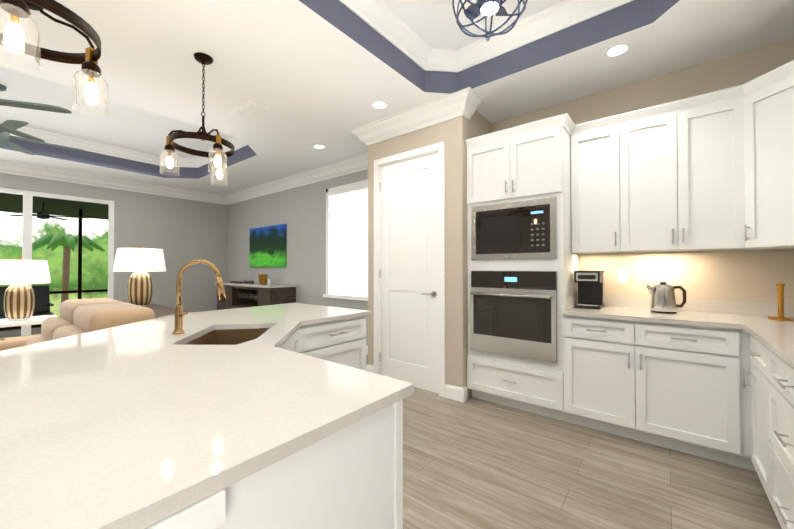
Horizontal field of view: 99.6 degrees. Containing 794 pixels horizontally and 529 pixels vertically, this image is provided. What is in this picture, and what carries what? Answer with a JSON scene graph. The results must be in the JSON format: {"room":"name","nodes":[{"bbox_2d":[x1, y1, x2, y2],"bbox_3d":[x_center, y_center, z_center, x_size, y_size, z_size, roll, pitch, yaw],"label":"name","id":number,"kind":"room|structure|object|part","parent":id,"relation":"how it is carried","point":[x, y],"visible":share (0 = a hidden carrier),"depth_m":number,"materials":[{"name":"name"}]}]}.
{"room":"kitchen","nodes":[
{"label":"kitchen","id":0,"kind":"room"},
{"bbox_2d":[0,173,226,335],"bbox_3d":[-6.205,-0.302,4.971,0.120,3.240,7.150,0,-1,39],"label":"wall","id":1,"kind":"structure","parent":0,"point":[180,232],"depth_m":6.69,"materials":[{"name":"grey paint"}]},
{"bbox_3d":[-6.567,0.063,4.508,0.070,2.500,4.280,0,-1,39],"label":"window slider frame","id":2,"kind":"part","parent":1,"relation":"part of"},
{"bbox_2d":[0,160,227,204],"bbox_3d":[-6.098,-1.482,4.898,0.155,0.163,7.150,0,-1,39],"label":"crown molding","id":3,"kind":"structure","parent":1,"relation":"attached to","point":[8,167],"depth_m":5.94,"materials":[{"name":"white wood"}]},
{"bbox_2d":[0,327,781,528],"bbox_3d":[-4.334,1.361,3.355,13.400,0.120,12.000,0,-1,39],"label":"floor","id":4,"kind":"structure","parent":0,"point":[471,462],"depth_m":2.01,"materials":[{"name":"beige wood"}]},
{"bbox_2d":[0,285,53,318],"bbox_3d":[-7.548,0.876,6.038,0.866,0.907,1.850,0,-1,39],"label":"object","id":5,"kind":"object","parent":4,"relation":"on","point":[43,304],"visible":0.35,"depth_m":6.80,"materials":[{"name":"black plastic"}]},
{"bbox_2d":[0,315,56,327],"bbox_3d":[-4.108,0.954,3.640,0.600,0.700,0.600,0,-1,39],"label":"end table","id":6,"kind":"object","parent":4,"relation":"on","point":[6,322],"visible":0.11,"depth_m":3.54,"materials":[{"name":"white wood"}]},
{"bbox_2d":[0,257,50,321],"bbox_3d":[-4.069,0.260,3.616,0.476,0.684,0.476,0,-1,39],"label":"lamp","id":7,"kind":"object","parent":6,"relation":"on","point":[19,275],"visible":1,"depth_m":3.53,"materials":[{"name":"white fabric"}]},
{"bbox_2d":[0,209,107,330],"bbox_3d":[-8.221,0.025,6.529,0.080,2.620,12.060,0,-1,39],"label":"railing","id":8,"kind":"object","parent":4,"relation":"on","point":[79,291],"visible":0.1,"depth_m":7.67,"materials":[{"name":"brown metal"}]},
{"bbox_2d":[0,298,154,350],"bbox_3d":[-2.920,0.800,2.845,2.150,0.910,1.005,0,-1,39],"label":"sofa","id":9,"kind":"object","parent":4,"relation":"on","point":[78,316],"visible":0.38,"depth_m":2.71,"materials":[{"name":"beige fabric"}]},
{"bbox_2d":[139,303,191,317],"bbox_3d":[-2.572,0.887,3.517,1.450,0.830,0.390,0,-1,39],"label":"table","id":10,"kind":"object","parent":4,"relation":"on","point":[160,310],"visible":0.04,"depth_m":3.44,"materials":[{"name":"brown wood"}]},
{"bbox_2d":[113,246,165,306],"bbox_3d":[-2.884,0.132,3.768,0.476,0.684,0.476,0,-1,39],"label":"lamp","id":11,"kind":"object","parent":10,"relation":"on","point":[140,261],"visible":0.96,"depth_m":3.66,"materials":[{"name":"white fabric"}]},
{"bbox_2d":[215,282,296,309],"bbox_3d":[-2.772,0.849,6.447,2.070,0.970,0.528,0,-1,39],"label":"console","id":12,"kind":"object","parent":4,"relation":"on","point":[242,295],"visible":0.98,"depth_m":6.13,"materials":[{"name":"brown wood"}]},
{"bbox_2d":[230,281,253,282],"bbox_3d":[-3.134,0.349,6.776,0.400,0.034,0.280,0,-1,39],"label":"serving tray","id":13,"kind":"object","parent":12,"relation":"on","point":[241,282],"visible":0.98,"depth_m":6.70,"materials":[{"name":"brown wood"}]},
{"bbox_2d":[258,274,267,283],"bbox_3d":[-2.497,0.271,6.253,0.180,0.180,0.180,0,-1,39],"label":"ice bucket","id":14,"kind":"object","parent":12,"relation":"on","point":[263,278],"visible":1,"depth_m":6.19,"materials":[{"name":"gold metal"}]},
{"bbox_2d":[124,391,413,528],"bbox_3d":[-1.250,0.832,1.179,2.269,0.890,3.590,0,-1,39],"label":"kitchen island","id":15,"kind":"object","parent":4,"relation":"on","point":[350,476],"depth_m":0.76,"materials":[{"name":"wood"}]},
{"bbox_2d":[0,303,413,528],"bbox_3d":[-1.265,0.372,1.197,2.300,0.030,3.660,0,-1,39],"label":"island countertop","id":16,"kind":"structure","parent":15,"relation":"on","point":[113,427],"depth_m":0.83,"materials":[{"name":"white stone"}]},
{"bbox_2d":[168,259,225,334],"bbox_3d":[-1.049,0.167,1.778,0.201,0.391,0.202,0,-1,39],"label":"faucet","id":17,"kind":"object","parent":16,"relation":"on","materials":[{"name":"gold metal"}]},
{"bbox_2d":[160,323,291,350],"bbox_3d":[-0.889,0.488,1.806,0.645,0.212,0.639,0,-1,39],"label":"sink","id":18,"kind":"object","parent":16,"relation":"in","point":[239,332],"depth_m":1.99,"materials":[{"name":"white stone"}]},
{"bbox_2d":[465,114,578,420],"bbox_3d":[1.189,0.048,3.199,0.854,2.502,0.645,0,-1,39],"label":"tall cabinet","id":19,"kind":"object","parent":4,"relation":"on","point":[550,200],"depth_m":2.93,"materials":[{"name":"white wood"}]},
{"bbox_2d":[467,307,793,443],"bbox_3d":[1.604,0.378,1.706,1.657,0.030,2.448,0,-1,39],"label":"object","id":20,"kind":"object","parent":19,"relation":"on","point":[727,369],"depth_m":2.32,"materials":[{"name":"white wood"}]},
{"bbox_2d":[574,271,604,309],"bbox_3d":[1.684,0.215,2.931,0.196,0.320,0.264,0,-1,39],"label":"coffee maker","id":21,"kind":"object","parent":20,"relation":"on","point":[591,291],"visible":1,"depth_m":2.89,"materials":[{"name":"black plastic"}]},
{"bbox_2d":[646,282,685,313],"bbox_3d":[2.084,0.252,2.600,0.244,0.238,0.164,0,-1,39],"label":"kettle","id":22,"kind":"object","parent":20,"relation":"on","point":[663,297],"visible":1,"depth_m":2.55,"materials":[{"name":"silver metal"}]},
{"bbox_2d":[768,283,793,320],"bbox_3d":[2.549,0.246,2.227,0.120,0.242,0.120,0,-1,39],"label":"towel holder","id":23,"kind":"object","parent":20,"relation":"on","point":[780,296],"visible":1,"depth_m":2.22,"materials":[{"name":"gold metal"}]},
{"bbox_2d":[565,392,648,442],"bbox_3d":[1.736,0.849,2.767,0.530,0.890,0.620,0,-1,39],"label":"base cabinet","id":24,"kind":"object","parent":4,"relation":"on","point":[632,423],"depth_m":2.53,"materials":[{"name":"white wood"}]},
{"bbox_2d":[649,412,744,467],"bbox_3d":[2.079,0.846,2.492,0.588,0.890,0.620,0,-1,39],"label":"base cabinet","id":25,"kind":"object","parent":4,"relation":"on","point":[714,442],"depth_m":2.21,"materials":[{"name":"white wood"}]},
{"bbox_2d":[745,432,760,480],"bbox_3d":[2.239,0.837,1.664,0.620,0.890,0.515,0,-1,39],"label":"base cabinet","id":26,"kind":"object","parent":4,"relation":"on","point":[752,441],"depth_m":1.97,"materials":[{"name":"white wood"}]},
{"bbox_2d":[761,436,793,528],"bbox_3d":[1.840,0.832,1.167,0.620,0.890,0.880,0,-1,39],"label":"base cabinet","id":27,"kind":"object","parent":4,"relation":"on","point":[777,456],"depth_m":1.52,"materials":[{"name":"white wood"}]},
{"bbox_2d":[0,0,793,195],"bbox_3d":[-2.688,-1.772,2.163,9.100,0.360,7.350,0,-1,39],"label":"ceiling","id":28,"kind":"structure","parent":0,"point":[310,73],"depth_m":2.78,"materials":[{"name":"white paint"}]},
{"bbox_2d":[0,99,71,141],"bbox_3d":[-2.382,-1.163,1.555,1.226,0.869,1.199,0,-1,39],"label":"fan","id":29,"kind":"object","parent":28,"relation":"hanging from","point":[30,105],"visible":1,"depth_m":1.77,"materials":[{"name":"grey"}]},
{"bbox_2d":[0,84,83,154],"bbox_3d":[-4.246,-1.601,3.588,1.336,0.629,1.319,0,-1,39],"label":"ceiling fan","id":30,"kind":"object","parent":28,"relation":"hanging from","point":[5,137],"visible":0.92,"depth_m":3.60,"materials":[{"name":"grey"}]},
{"bbox_2d":[0,0,109,117],"bbox_3d":[-1.390,-1.140,1.285,0.489,0.921,0.488,0,-1,39],"label":"pendant light","id":31,"kind":"object","parent":28,"relation":"hanging from","point":[12,36],"visible":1,"depth_m":1.33,"materials":[{"name":"clear glass"}]},
{"bbox_2d":[159,52,233,185],"bbox_3d":[-1.468,-1.127,2.544,0.491,0.921,0.492,0,-1,39],"label":"pendant light","id":32,"kind":"object","parent":28,"relation":"hanging from","point":[218,155],"visible":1,"depth_m":2.49,"materials":[{"name":"brown metal"}]},
{"bbox_2d":[199,0,222,4],"bbox_3d":[-1.119,-1.592,1.960,0.189,0.006,0.189,0,-1,39],"label":"recessed light","id":33,"kind":"object","parent":28,"relation":"in","point":[213,2],"visible":1,"depth_m":2.03,"materials":[{"name":"white"}]},
{"bbox_2d":[230,101,272,121],"bbox_3d":[-1.504,-1.570,3.461,0.400,0.016,0.260,0,-1,39],"label":"ceiling vent","id":34,"kind":"object","parent":28,"relation":"in","point":[251,111],"visible":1,"depth_m":3.43,"materials":[{"name":"white metal"}]},
{"bbox_2d":[312,144,325,148],"bbox_3d":[-1.036,-1.565,4.458,0.189,0.006,0.189,0,-1,39],"label":"recessed light","id":35,"kind":"object","parent":28,"relation":"in","point":[318,146],"visible":1,"depth_m":4.45,"materials":[{"name":"white"}]},
{"bbox_2d":[370,100,388,109],"bbox_3d":[-0.172,-1.577,3.324,0.189,0.006,0.189,0,-1,39],"label":"recessed light","id":36,"kind":"object","parent":28,"relation":"in","point":[379,105],"visible":1,"depth_m":3.32,"materials":[{"name":"white"}]},
{"bbox_2d":[452,0,527,41],"bbox_3d":[0.560,-1.660,2.023,0.452,0.545,0.450,0,-1,39],"label":"pendant light","id":37,"kind":"object","parent":28,"relation":"hanging from","point":[473,11],"visible":1,"depth_m":2.05,"materials":[{"name":"silver metal"}]},
{"bbox_2d":[602,42,632,58],"bbox_3d":[1.634,-1.586,2.487,0.189,0.006,0.189,0,-1,39],"label":"recessed light","id":38,"kind":"object","parent":28,"relation":"in","point":[616,50],"visible":1,"depth_m":2.49,"materials":[{"name":"white"}]},
{"bbox_2d":[368,110,491,398],"bbox_3d":[0.343,-0.134,3.829,1.240,2.880,0.731,0,-1,39],"label":"wall","id":39,"kind":"structure","parent":0,"point":[417,268],"depth_m":3.52,"materials":[{"name":"beige paint"}]},
{"bbox_3d":[0.127,0.046,3.622,0.940,2.515,0.141,0,-1,39],"label":"pantry door","id":40,"kind":"part","parent":39,"relation":"part of","materials":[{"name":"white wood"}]},
{"bbox_2d":[349,87,479,145],"bbox_3d":[0.097,-1.496,3.538,1.550,0.163,0.175,0,-1,39],"label":"crown molding","id":41,"kind":"structure","parent":39,"relation":"attached to","point":[465,102],"depth_m":3.39,"materials":[{"name":"white wood"}]},
{"bbox_2d":[227,38,793,345],"bbox_3d":[-0.412,-0.302,4.982,9.140,3.240,0.120,0,-1,39],"label":"wall","id":42,"kind":"structure","parent":0,"point":[733,275],"depth_m":2.95,"materials":[{"name":"beige paint"}]},
{"bbox_2d":[249,224,286,266],"bbox_3d":[-2.564,-0.349,6.607,1.290,0.800,0.038,0,-1,39],"label":"picture","id":43,"kind":"object","parent":42,"relation":"attached to","point":[267,246],"visible":1,"depth_m":6.54},
{"bbox_2d":[224,155,367,204],"bbox_3d":[-1.894,-1.470,6.008,4.960,0.163,0.155,0,-1,39],"label":"crown molding","id":44,"kind":"structure","parent":42,"relation":"attached to","point":[359,163],"depth_m":5.76,"materials":[{"name":"white wood"}]},
{"bbox_2d":[323,180,367,300],"bbox_3d":[-0.661,-0.356,5.072,1.360,1.770,0.048,0,-1,39],"label":"window","id":45,"kind":"structure","parent":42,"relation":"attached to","point":[346,241],"depth_m":5.17,"materials":[{"name":"white glass"}]},
{"bbox_2d":[366,364,373,372],"bbox_3d":[-0.140,1.245,4.199,0.035,0.130,0.675,0,-1,39],"label":"baseboard","id":46,"kind":"structure","parent":42,"relation":"attached to","point":[369,368],"depth_m":3.91,"materials":[{"name":"white wood"}]},
{"bbox_2d":[573,112,632,255],"bbox_3d":[1.786,-0.655,2.929,0.417,1.102,0.330,0,-1,39],"label":"upper cabinet","id":47,"kind":"object","parent":42,"relation":"attached to","point":[602,206],"depth_m":2.79,"materials":[{"name":"white wood"}]},
{"bbox_2d":[617,270,626,282],"bbox_3d":[1.992,0.109,2.964,0.070,0.115,0.006,0,-1,39],"label":"electrical outlet plate","id":48,"kind":"object","parent":42,"relation":"attached to","point":[622,276],"visible":1,"depth_m":2.96,"materials":[{"name":"white plastic"}]},
{"bbox_2d":[629,104,664,252],"bbox_3d":[2.041,-0.657,2.725,0.477,1.102,0.330,0,-1,39],"label":"upper cabinet","id":49,"kind":"object","parent":42,"relation":"attached to","point":[646,125],"depth_m":2.60,"materials":[{"name":"white wood"}]},
{"bbox_2d":[605,296,793,315],"bbox_3d":[2.364,0.323,2.653,1.657,0.100,0.020,0,-1,39],"label":"backsplash","id":50,"kind":"structure","parent":42,"relation":"attached to","point":[743,308],"depth_m":2.58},
{"bbox_2d":[665,88,760,251],"bbox_3d":[2.302,-0.660,2.492,0.461,1.102,0.367,0,-1,39],"label":"upper cabinet","id":51,"kind":"object","parent":42,"relation":"attached to","point":[699,128],"depth_m":2.42,"materials":[{"name":"white wood"}]},
{"bbox_2d":[731,60,793,249],"bbox_3d":[2.571,-0.664,2.111,0.643,1.102,0.623,0,-1,39],"label":"upper cabinet","id":52,"kind":"object","parent":42,"relation":"attached to","point":[763,106],"depth_m":2.17,"materials":[{"name":"white wood"}]},
{"label":"outside","id":53,"kind":"structure","parent":0,"visible":0},
{"bbox_2d":[0,192,107,219],"bbox_3d":[-7.932,-1.378,6.274,4.170,0.180,12.000,0,-1,39],"label":"ceiling","id":54,"kind":"structure","parent":53,"point":[14,203],"depth_m":7.38,"materials":[{"name":"green paint"}]},
{"bbox_2d":[0,202,89,219],"bbox_3d":[-7.241,-1.107,6.870,1.302,0.350,1.369,0,-1,39],"label":"fan","id":55,"kind":"object","parent":54,"relation":"hanging from","point":[42,214],"visible":0.96,"depth_m":6.89,"materials":[{"name":"black metal"}]},
{"bbox_2d":[0,211,107,316],"bbox_3d":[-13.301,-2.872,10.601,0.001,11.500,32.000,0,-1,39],"label":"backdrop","id":56,"kind":"structure","parent":53,"point":[95,269],"depth_m":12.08,"materials":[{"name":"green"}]},
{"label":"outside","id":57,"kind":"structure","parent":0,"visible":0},
{"bbox_2d":[32,233,104,302],"bbox_3d":[-12.294,0.264,10.457,2.002,3.233,4.808,-1,-1,45],"label":"palm tree","id":58,"kind":"object","parent":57,"point":[68,242],"visible":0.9,"depth_m":11.34,"materials":[{"name":"green plant"}]}
]}

